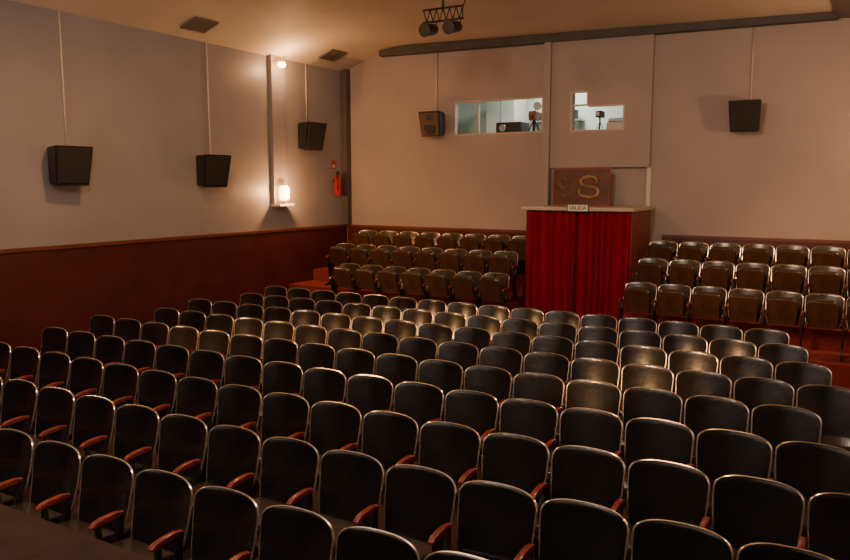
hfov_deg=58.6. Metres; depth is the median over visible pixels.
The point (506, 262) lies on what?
chair
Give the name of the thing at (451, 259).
chair
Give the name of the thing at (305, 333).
chair
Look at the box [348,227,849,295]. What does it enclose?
dado
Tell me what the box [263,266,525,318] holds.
platform
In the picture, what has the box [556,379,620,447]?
chair
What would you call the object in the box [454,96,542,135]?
window
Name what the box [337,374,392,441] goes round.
chair
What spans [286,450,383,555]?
chair
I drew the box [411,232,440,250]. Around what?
chair
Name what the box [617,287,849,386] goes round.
platform
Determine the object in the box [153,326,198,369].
chair
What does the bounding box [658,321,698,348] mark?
chair
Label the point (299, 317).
chair
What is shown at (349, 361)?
chair
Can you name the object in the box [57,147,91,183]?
grille
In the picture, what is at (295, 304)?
chair
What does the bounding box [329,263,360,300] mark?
chair
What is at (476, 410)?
chair
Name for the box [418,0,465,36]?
rig
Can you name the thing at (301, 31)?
ceiling
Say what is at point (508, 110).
tall cabinet
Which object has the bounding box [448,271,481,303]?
chair
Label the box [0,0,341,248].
wall
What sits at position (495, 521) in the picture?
chair
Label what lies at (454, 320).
chair
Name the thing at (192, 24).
ceiling vent
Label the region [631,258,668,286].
chair
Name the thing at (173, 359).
chair
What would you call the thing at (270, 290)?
chair
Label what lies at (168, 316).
chair
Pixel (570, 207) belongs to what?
exit sign
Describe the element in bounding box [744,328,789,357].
chair
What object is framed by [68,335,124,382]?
chair
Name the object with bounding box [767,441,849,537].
chair
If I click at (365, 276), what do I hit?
chair
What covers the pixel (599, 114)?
video camera
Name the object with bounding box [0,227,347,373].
dado
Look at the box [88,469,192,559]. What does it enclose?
chair
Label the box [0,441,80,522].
chair
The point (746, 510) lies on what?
chair
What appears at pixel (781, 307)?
chair
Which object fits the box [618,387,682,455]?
chair
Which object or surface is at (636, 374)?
chair
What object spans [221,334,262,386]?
chair
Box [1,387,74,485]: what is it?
chair
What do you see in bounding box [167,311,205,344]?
chair
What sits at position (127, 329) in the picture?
chair
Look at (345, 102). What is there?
trim
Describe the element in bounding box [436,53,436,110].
conduit pipe
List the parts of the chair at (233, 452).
armrest, seat, backrest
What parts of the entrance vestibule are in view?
post, post, panel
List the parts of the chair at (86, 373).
armrest, backrest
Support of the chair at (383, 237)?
on the platform at (320, 275)
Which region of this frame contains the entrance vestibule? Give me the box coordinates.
[521,205,652,332]
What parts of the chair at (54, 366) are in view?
armrest, backrest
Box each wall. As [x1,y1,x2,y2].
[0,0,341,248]
[347,18,849,299]
[457,103,458,133]
[459,93,622,133]
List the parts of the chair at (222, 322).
backrest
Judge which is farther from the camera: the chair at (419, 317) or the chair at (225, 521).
the chair at (419, 317)
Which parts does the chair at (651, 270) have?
seat, backrest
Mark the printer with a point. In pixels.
(613, 123)
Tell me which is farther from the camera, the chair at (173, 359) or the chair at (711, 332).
the chair at (711, 332)
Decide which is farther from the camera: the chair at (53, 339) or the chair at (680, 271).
the chair at (680, 271)
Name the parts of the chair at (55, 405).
armrest, seat, backrest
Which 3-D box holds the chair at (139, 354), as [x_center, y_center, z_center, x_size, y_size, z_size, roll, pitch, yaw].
[-3.316,1.139,8.331,0.532,0.865,0.589,4,8,30]
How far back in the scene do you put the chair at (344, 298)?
12.34 m
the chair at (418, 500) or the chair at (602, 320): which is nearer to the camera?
the chair at (418, 500)
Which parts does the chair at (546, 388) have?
backrest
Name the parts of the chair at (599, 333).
backrest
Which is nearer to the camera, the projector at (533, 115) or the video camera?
the video camera
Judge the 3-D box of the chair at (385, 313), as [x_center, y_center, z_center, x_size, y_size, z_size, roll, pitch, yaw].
[-0.680,0.835,10.754,0.532,0.865,0.589,4,8,30]
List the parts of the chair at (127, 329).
backrest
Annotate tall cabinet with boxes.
[486,99,525,132]
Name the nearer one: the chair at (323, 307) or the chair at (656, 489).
the chair at (656, 489)
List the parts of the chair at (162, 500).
armrest, seat, backrest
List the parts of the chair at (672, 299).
seat, backrest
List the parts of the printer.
lid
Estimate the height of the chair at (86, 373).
0.865 m
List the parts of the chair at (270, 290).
backrest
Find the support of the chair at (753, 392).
on the floor at (186, 553)
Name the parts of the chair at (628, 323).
backrest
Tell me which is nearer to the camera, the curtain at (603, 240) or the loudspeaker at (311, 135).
the curtain at (603, 240)
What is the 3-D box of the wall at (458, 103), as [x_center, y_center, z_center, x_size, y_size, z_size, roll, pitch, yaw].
[0.203,-3.560,17.130,0.100,2.600,2.250,4,8,30]
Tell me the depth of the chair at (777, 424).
5.99 m
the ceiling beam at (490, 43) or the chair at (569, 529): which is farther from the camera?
the ceiling beam at (490, 43)
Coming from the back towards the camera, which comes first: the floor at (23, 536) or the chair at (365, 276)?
the chair at (365, 276)
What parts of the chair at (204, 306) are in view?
backrest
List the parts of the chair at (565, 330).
backrest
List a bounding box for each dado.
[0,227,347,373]
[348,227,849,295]
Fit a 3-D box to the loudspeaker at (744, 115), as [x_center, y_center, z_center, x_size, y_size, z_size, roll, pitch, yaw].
[5.295,-2.698,12.502,0.505,0.507,0.403,4,8,30]
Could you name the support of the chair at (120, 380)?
on the floor at (186, 553)
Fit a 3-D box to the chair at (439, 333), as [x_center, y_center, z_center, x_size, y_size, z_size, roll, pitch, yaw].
[0.003,1.009,9.367,0.532,0.865,0.589,4,8,30]
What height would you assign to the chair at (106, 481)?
0.865 m
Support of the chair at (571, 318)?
on the floor at (186, 553)
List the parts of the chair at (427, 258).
seat, backrest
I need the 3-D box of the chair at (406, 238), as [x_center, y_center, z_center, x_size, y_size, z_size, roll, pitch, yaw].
[-0.419,-0.559,15.387,0.508,0.839,0.434,4,8,30]
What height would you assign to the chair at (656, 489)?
0.865 m
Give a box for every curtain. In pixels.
[525,211,576,322]
[575,212,631,332]
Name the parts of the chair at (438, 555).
backrest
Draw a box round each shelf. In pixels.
[271,204,294,206]
[528,119,584,130]
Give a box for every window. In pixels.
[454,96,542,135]
[570,91,624,131]
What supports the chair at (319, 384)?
on the floor at (186, 553)
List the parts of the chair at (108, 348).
backrest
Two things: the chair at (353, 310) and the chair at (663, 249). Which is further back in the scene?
the chair at (663, 249)
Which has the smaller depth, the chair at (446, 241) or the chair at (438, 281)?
the chair at (438, 281)
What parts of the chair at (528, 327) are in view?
backrest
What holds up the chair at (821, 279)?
on the platform at (823, 345)
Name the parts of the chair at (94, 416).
armrest, seat, backrest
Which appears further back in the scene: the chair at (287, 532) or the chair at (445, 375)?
the chair at (445, 375)
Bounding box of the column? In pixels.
[268,54,294,206]
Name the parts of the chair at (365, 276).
seat, backrest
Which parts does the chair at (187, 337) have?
backrest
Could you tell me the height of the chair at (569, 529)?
0.865 m
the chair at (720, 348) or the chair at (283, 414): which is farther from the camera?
the chair at (720, 348)
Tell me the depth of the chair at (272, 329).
9.73 m
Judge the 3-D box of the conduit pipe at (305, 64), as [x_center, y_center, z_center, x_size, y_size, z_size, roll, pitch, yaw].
[-2.448,-3.841,15.595,0.024,1.180,0.024,-5,9,-37]
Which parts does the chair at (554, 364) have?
backrest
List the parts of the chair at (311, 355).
backrest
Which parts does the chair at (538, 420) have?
armrest, backrest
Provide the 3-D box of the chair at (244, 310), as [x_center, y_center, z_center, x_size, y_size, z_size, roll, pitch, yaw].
[-2.683,0.813,10.931,0.532,0.865,0.589,4,8,30]
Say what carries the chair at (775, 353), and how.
on the floor at (186, 553)
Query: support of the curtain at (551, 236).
hanging from the entrance vestibule
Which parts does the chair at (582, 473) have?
seat, armrest, backrest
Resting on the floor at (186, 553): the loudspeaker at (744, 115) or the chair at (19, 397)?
the chair at (19, 397)
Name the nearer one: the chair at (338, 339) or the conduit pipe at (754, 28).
the chair at (338, 339)
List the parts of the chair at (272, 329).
backrest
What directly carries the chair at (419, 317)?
on the floor at (186, 553)
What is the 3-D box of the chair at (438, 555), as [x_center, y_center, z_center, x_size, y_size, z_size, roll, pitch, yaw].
[0.078,1.760,3.387,0.532,0.865,0.589,4,8,30]
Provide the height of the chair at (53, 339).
0.865 m
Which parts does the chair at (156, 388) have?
armrest, backrest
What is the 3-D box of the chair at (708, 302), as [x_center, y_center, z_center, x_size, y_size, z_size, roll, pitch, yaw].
[4.070,0.528,10.977,0.508,0.839,0.434,4,8,30]
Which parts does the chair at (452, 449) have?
armrest, backrest, seat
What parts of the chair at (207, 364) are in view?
armrest, backrest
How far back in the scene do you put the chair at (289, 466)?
5.21 m
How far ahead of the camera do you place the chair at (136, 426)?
6.00 m
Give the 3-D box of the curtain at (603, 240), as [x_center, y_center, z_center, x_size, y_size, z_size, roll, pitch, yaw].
[2.971,-0.074,12.763,0.921,2.130,0.131,4,8,30]
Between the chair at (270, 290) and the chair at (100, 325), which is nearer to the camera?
the chair at (100, 325)
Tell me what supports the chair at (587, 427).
on the floor at (186, 553)
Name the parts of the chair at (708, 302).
seat, backrest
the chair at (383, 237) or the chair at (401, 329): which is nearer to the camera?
the chair at (401, 329)
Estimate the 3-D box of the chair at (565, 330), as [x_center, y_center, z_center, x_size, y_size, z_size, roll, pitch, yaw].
[1.558,0.999,9.451,0.532,0.865,0.589,4,8,30]
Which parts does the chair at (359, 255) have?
seat, backrest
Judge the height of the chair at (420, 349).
0.865 m
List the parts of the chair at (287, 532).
armrest, backrest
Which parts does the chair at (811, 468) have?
seat, backrest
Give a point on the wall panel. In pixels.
(616, 70)
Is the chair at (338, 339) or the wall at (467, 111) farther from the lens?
the wall at (467, 111)
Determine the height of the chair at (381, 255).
0.839 m
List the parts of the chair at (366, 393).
seat, backrest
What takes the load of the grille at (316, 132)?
attached to the loudspeaker at (311, 135)
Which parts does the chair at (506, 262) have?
seat, backrest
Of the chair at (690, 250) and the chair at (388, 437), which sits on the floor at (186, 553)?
the chair at (388, 437)
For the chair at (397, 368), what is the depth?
7.81 m
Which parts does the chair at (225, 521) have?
armrest, backrest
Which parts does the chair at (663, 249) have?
seat, backrest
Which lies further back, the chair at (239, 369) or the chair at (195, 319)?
the chair at (195, 319)
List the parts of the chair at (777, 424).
seat, backrest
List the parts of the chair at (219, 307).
backrest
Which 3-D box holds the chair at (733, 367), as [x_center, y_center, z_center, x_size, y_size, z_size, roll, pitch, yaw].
[3.137,1.238,7.543,0.532,0.865,0.589,4,8,30]
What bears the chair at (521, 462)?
on the floor at (186, 553)
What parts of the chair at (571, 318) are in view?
backrest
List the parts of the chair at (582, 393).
seat, armrest, backrest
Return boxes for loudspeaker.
[47,145,92,185]
[196,154,230,186]
[298,122,326,150]
[418,111,443,136]
[728,99,761,131]
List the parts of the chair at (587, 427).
seat, armrest, backrest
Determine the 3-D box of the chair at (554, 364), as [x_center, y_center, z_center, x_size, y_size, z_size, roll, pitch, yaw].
[1.135,1.216,7.719,0.532,0.865,0.589,4,8,30]
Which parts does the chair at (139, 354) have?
backrest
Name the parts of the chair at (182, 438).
armrest, seat, backrest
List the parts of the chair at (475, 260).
seat, backrest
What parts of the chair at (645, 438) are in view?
armrest, seat, backrest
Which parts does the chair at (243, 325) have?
backrest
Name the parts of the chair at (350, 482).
armrest, seat, backrest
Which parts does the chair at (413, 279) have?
seat, backrest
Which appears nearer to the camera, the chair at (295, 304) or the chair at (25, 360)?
the chair at (25, 360)
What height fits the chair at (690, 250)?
0.839 m
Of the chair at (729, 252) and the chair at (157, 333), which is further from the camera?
the chair at (729, 252)
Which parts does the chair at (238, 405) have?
armrest, backrest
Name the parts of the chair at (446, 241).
seat, backrest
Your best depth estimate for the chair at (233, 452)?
5.47 m
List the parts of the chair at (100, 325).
backrest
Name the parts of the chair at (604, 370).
backrest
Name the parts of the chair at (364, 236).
seat, backrest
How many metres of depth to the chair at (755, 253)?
11.97 m
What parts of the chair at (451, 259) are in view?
seat, backrest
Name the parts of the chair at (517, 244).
seat, backrest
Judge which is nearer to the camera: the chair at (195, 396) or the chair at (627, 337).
the chair at (195, 396)
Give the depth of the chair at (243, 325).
9.99 m
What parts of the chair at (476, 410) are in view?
backrest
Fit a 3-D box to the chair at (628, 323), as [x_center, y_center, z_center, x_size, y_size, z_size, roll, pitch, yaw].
[2.664,0.956,9.796,0.532,0.865,0.589,4,8,30]
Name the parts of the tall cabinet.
door, door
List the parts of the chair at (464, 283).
seat, backrest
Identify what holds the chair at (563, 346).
on the floor at (186, 553)
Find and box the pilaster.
[541,42,551,204]
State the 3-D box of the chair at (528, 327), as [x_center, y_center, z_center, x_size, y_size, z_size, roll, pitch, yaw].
[1.110,0.966,9.712,0.532,0.865,0.589,4,8,30]
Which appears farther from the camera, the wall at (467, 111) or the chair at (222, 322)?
the wall at (467, 111)
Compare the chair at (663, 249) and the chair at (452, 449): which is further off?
the chair at (663, 249)
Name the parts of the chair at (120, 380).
armrest, backrest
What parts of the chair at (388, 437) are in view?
armrest, seat, backrest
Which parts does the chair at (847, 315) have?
backrest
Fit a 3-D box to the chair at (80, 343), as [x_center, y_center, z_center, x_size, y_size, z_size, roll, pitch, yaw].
[-4.212,1.074,8.852,0.532,0.865,0.589,4,8,30]
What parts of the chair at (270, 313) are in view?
backrest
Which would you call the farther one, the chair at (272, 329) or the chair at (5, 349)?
the chair at (272, 329)
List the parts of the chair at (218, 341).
backrest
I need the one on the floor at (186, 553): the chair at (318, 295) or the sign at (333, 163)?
the chair at (318, 295)
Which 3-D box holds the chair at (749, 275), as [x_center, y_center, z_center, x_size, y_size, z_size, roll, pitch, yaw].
[4.887,0.172,11.407,0.508,0.839,0.434,4,8,30]
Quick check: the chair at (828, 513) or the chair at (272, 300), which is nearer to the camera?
the chair at (828, 513)
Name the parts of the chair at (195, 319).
backrest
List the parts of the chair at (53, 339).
backrest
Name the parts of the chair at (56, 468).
armrest, seat, backrest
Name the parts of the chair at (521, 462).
armrest, backrest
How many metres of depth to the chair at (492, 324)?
10.14 m
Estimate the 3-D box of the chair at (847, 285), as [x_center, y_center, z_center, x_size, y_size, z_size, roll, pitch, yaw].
[6.184,0.267,10.652,0.532,0.839,0.434,4,8,30]
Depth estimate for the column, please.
14.86 m
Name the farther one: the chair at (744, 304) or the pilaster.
the pilaster
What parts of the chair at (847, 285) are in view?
backrest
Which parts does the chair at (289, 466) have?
armrest, seat, backrest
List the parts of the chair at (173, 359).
armrest, backrest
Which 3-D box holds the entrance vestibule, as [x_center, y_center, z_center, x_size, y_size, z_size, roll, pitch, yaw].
[2.868,-0.194,13.496,1.970,2.225,1.317,4,8,30]
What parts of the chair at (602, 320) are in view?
backrest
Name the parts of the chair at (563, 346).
backrest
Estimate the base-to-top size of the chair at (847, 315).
0.839 m
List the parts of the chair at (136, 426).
armrest, seat, backrest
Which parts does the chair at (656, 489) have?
armrest, seat, backrest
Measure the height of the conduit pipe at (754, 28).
1.170 m
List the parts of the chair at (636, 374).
backrest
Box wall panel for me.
[550,34,654,167]
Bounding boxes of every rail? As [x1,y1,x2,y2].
[0,224,346,253]
[347,224,849,243]
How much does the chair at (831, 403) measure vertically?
0.865 m
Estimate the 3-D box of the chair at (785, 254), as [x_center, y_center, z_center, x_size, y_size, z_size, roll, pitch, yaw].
[5.695,-0.113,11.828,0.508,0.839,0.434,4,8,30]
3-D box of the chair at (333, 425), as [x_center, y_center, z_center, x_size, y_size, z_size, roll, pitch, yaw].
[-0.842,1.444,5.902,0.532,0.865,0.589,4,8,30]
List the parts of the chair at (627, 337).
backrest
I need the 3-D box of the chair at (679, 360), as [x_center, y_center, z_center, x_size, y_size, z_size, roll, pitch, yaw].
[2.689,1.206,7.803,0.532,0.865,0.589,4,8,30]
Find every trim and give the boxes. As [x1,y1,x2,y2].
[340,69,351,223]
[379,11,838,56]
[646,167,651,205]
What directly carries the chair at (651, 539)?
on the floor at (186, 553)
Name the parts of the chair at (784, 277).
seat, backrest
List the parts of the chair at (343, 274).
seat, backrest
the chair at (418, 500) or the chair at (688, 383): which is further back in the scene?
the chair at (688, 383)
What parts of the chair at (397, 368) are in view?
seat, backrest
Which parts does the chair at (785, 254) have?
seat, backrest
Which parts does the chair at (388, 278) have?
seat, backrest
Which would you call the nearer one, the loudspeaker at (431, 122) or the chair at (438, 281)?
the chair at (438, 281)
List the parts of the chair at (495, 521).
armrest, backrest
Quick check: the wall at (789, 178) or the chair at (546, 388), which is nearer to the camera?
the chair at (546, 388)
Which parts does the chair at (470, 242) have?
seat, backrest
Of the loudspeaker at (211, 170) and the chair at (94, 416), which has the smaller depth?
the chair at (94, 416)
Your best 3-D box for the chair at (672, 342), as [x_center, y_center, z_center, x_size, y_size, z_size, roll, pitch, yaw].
[2.901,1.097,8.669,0.532,0.865,0.589,4,8,30]
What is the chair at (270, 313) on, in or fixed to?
on the floor at (186, 553)
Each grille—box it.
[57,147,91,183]
[206,156,230,185]
[307,123,325,148]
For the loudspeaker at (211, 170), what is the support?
attached to the wall at (138, 97)
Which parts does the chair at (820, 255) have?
seat, backrest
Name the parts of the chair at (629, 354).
backrest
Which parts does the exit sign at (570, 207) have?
panel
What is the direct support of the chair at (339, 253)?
on the platform at (320, 275)
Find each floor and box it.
[0,504,153,559]
[6,349,807,559]
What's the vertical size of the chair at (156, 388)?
0.865 m
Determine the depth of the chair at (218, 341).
9.11 m
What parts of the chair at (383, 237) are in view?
seat, backrest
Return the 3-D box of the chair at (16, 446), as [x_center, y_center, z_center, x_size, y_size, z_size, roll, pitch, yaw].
[-3.055,1.531,5.212,0.532,0.865,0.589,4,8,30]
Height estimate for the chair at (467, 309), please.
0.865 m
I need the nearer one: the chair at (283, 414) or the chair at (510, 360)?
the chair at (283, 414)
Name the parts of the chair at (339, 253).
seat, backrest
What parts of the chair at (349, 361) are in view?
seat, backrest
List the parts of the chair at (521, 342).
backrest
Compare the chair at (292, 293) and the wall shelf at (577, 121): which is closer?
the chair at (292, 293)
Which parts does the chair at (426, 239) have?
seat, backrest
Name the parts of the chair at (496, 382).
backrest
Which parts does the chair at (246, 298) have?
backrest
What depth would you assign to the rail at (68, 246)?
12.43 m
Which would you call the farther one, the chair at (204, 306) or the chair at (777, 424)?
the chair at (204, 306)
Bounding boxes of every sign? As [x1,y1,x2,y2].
[331,160,335,168]
[567,204,588,211]
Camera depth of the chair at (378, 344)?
8.94 m
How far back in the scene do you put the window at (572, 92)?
13.93 m
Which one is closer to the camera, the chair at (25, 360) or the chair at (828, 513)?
the chair at (828, 513)
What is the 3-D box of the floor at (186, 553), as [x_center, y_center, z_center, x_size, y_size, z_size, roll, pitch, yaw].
[-0.972,1.716,7.608,11.500,0.100,16.070,4,8,30]
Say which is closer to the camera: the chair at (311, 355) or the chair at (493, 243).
the chair at (311, 355)
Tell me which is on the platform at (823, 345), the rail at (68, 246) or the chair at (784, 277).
the chair at (784, 277)
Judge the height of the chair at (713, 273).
0.839 m
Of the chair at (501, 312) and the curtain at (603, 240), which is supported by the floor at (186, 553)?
the chair at (501, 312)
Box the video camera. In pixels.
[595,111,604,128]
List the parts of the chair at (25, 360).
backrest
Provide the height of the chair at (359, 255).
0.839 m
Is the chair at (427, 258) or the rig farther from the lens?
the chair at (427, 258)
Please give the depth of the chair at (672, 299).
11.15 m
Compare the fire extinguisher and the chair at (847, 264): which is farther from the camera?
the fire extinguisher
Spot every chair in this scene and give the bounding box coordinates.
[0,342,10,382]
[0,346,39,415]
[0,377,2,404]
[0,379,37,433]
[0,428,33,505]
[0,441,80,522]
[1,352,70,434]
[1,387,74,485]
[9,327,67,389]
[32,395,114,493]
[35,357,103,440]
[35,454,133,541]
[37,331,95,376]
[65,315,114,354]
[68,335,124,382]
[72,363,138,422]
[79,404,159,481]
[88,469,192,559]
[93,318,140,358]
[101,340,155,389]
[112,370,176,432]
[122,322,168,363]
[124,414,207,538]
[136,345,188,397]
[140,308,178,339]
[148,486,258,559]
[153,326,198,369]
[153,377,217,467]
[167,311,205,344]
[172,350,224,413]
[173,425,260,550]
[178,298,211,325]
[186,330,229,376]
[195,384,261,482]
[197,314,233,349]
[205,301,236,329]
[211,355,261,428]
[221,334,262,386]
[227,317,262,357]
[227,437,318,558]
[228,505,333,559]
[232,304,263,335]
[233,293,263,331]
[239,392,309,494]
[251,361,302,440]
[259,338,297,389]
[261,321,293,362]
[262,286,286,334]
[262,295,288,321]
[262,307,290,340]
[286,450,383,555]
[287,288,310,308]
[289,298,314,322]
[289,401,361,481]
[291,310,319,340]
[294,324,326,364]
[294,368,345,431]
[298,343,334,396]
[311,290,335,309]
[315,300,342,325]
[321,313,350,344]
[325,243,354,285]
[327,328,361,369]
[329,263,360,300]
[335,348,374,403]
[335,526,419,559]
[336,292,361,313]
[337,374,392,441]
[340,411,418,493]
[343,303,370,328]
[346,244,375,266]
[350,230,376,246]
[351,265,382,293]
[351,316,382,348]
[353,464,455,559]
[362,294,388,316]
[362,332,397,375]
[367,245,397,268]
[369,231,397,247]
[372,306,401,332]
[374,266,406,294]
[375,354,417,410]
[382,382,443,449]
[384,319,416,353]
[389,246,419,269]
[389,297,416,319]
[390,231,418,248]
[390,337,436,411]
[396,421,480,503]
[397,268,430,296]
[402,309,432,336]
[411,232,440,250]
[412,247,442,271]
[417,299,446,322]
[418,323,452,359]
[418,359,462,417]
[422,269,455,299]
[424,551,486,559]
[428,480,537,559]
[430,390,498,457]
[433,233,462,251]
[434,312,465,341]
[435,248,466,273]
[438,341,478,389]
[447,302,477,326]
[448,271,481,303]
[454,327,490,365]
[456,234,486,252]
[458,433,549,507]
[460,249,492,274]
[464,365,511,422]
[467,315,500,346]
[474,272,509,314]
[478,305,509,326]
[478,331,530,357]
[479,235,510,276]
[479,346,522,394]
[481,398,557,464]
[485,251,518,300]
[491,318,537,346]
[497,372,564,431]
[501,308,543,335]
[504,235,525,279]
[510,352,569,398]
[514,498,628,559]
[521,335,573,372]
[530,322,576,352]
[530,445,625,559]
[537,311,579,335]
[545,407,622,500]
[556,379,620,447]
[562,357,619,410]
[568,340,618,381]
[572,326,617,360]
[576,314,616,342]
[611,459,709,559]
[614,418,694,499]
[618,282,656,320]
[618,317,656,357]
[618,330,661,366]
[618,345,666,389]
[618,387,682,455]
[619,363,673,419]
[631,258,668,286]
[631,519,733,559]
[643,240,677,266]
[651,284,690,321]
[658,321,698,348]
[662,334,707,367]
[663,259,700,288]
[668,350,718,392]
[673,241,708,268]
[675,370,731,424]
[684,395,749,467]
[686,286,726,322]
[687,429,772,517]
[696,261,734,291]
[699,475,804,559]
[700,324,742,352]
[704,243,740,270]
[709,338,756,372]
[720,356,772,398]
[722,288,764,324]
[728,262,769,319]
[733,377,794,432]
[736,542,833,559]
[737,244,774,270]
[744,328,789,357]
[751,404,821,477]
[758,343,808,378]
[760,291,803,328]
[764,264,806,322]
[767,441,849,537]
[771,245,809,290]
[775,361,831,406]
[796,384,849,451]
[797,492,849,559]
[799,293,844,346]
[803,266,845,325]
[806,246,845,294]
[840,297,849,361]
[841,269,849,328]
[842,249,849,296]
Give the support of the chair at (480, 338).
on the floor at (186, 553)
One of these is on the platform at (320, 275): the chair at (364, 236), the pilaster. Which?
the chair at (364, 236)
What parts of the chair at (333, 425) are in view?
armrest, seat, backrest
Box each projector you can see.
[496,122,528,132]
[528,102,541,130]
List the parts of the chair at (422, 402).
seat, backrest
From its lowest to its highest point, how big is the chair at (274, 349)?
0.865 m
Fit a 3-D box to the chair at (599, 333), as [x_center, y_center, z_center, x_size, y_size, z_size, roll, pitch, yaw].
[2.006,1.032,9.191,0.532,0.865,0.589,4,8,30]
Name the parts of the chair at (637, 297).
seat, backrest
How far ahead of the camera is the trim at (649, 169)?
13.57 m
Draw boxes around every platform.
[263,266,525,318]
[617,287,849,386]
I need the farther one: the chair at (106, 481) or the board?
the board
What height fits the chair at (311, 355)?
0.865 m
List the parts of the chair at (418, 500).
armrest, seat, backrest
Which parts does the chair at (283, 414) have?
armrest, seat, backrest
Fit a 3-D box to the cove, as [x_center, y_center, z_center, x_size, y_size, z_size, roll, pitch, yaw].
[3.140,-3.017,4.588,1.750,0.485,16.058,4,8,30]
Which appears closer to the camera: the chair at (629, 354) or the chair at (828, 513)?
the chair at (828, 513)
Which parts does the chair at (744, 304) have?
seat, backrest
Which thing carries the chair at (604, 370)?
on the floor at (186, 553)
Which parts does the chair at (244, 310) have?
backrest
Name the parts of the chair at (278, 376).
backrest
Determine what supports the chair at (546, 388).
on the floor at (186, 553)
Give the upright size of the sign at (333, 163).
0.180 m
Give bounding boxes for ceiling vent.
[180,17,218,32]
[318,49,347,61]
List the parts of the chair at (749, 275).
seat, backrest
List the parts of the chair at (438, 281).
seat, backrest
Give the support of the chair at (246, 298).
on the floor at (186, 553)
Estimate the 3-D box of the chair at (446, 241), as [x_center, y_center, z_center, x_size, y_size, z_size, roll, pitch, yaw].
[0.454,-0.495,14.879,0.508,0.839,0.434,4,8,30]
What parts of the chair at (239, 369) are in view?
backrest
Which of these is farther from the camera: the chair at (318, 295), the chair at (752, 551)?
the chair at (318, 295)
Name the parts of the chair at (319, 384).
seat, backrest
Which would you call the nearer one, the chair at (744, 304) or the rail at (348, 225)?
the chair at (744, 304)
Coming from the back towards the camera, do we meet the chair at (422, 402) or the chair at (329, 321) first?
the chair at (329, 321)
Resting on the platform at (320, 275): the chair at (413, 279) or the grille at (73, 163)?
the chair at (413, 279)
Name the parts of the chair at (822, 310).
seat, backrest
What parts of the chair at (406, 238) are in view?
seat, backrest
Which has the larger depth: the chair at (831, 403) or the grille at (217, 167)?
the grille at (217, 167)
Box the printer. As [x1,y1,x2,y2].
[606,118,622,128]
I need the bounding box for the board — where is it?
[553,168,610,205]
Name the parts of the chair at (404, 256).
seat, backrest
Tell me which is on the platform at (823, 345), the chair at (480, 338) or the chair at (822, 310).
the chair at (822, 310)
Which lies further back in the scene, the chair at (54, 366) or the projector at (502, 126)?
the projector at (502, 126)
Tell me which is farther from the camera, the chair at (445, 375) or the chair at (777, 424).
the chair at (445, 375)
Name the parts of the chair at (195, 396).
armrest, backrest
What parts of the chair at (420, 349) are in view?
backrest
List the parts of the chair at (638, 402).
seat, backrest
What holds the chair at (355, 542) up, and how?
on the floor at (186, 553)
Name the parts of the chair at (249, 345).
backrest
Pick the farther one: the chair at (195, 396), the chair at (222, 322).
the chair at (222, 322)
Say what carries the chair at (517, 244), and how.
on the platform at (320, 275)
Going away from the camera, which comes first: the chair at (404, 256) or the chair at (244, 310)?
the chair at (244, 310)
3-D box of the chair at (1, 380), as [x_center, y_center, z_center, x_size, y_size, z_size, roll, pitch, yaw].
[-4.187,1.324,6.859,0.532,0.865,0.589,4,8,30]
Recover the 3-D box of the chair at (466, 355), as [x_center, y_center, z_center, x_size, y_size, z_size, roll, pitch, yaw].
[0.240,1.151,8.240,0.532,0.865,0.589,4,8,30]
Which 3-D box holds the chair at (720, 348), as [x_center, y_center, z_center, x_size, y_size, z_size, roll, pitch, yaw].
[3.349,1.130,8.409,0.532,0.865,0.589,4,8,30]
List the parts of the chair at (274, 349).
backrest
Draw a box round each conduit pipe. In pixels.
[58,11,67,145]
[206,43,210,153]
[305,64,306,121]
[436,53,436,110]
[750,28,754,99]
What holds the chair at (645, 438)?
on the floor at (186, 553)
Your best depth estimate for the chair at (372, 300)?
12.07 m
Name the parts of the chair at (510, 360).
backrest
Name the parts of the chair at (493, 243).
seat, backrest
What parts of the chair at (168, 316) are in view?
backrest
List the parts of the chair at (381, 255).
seat, backrest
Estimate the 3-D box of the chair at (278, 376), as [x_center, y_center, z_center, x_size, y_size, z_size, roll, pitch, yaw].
[-1.526,1.270,7.289,0.532,0.865,0.589,4,8,30]
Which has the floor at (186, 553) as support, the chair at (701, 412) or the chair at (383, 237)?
the chair at (701, 412)
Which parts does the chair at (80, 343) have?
backrest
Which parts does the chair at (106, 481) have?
armrest, seat, backrest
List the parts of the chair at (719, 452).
seat, backrest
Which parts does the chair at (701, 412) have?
seat, backrest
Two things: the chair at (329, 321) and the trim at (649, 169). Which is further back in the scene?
the trim at (649, 169)
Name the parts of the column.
lamp glass, lamp glass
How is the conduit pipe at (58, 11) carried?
attached to the wall at (138, 97)
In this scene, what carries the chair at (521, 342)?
on the floor at (186, 553)
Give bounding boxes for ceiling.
[9,0,833,70]
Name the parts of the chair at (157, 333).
backrest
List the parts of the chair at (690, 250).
seat, backrest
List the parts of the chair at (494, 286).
seat, backrest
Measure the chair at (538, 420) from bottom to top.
0.865 m
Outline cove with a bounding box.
[832,0,849,17]
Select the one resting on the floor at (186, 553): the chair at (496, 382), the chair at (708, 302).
the chair at (496, 382)
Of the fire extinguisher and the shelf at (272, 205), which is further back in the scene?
the fire extinguisher
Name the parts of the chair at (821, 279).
seat, backrest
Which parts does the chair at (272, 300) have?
backrest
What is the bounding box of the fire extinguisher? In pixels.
[333,172,340,194]
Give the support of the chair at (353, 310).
on the floor at (186, 553)
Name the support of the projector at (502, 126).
on the countertop
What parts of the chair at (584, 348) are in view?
backrest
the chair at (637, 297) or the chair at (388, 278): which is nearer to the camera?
the chair at (637, 297)
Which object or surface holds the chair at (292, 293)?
on the floor at (186, 553)

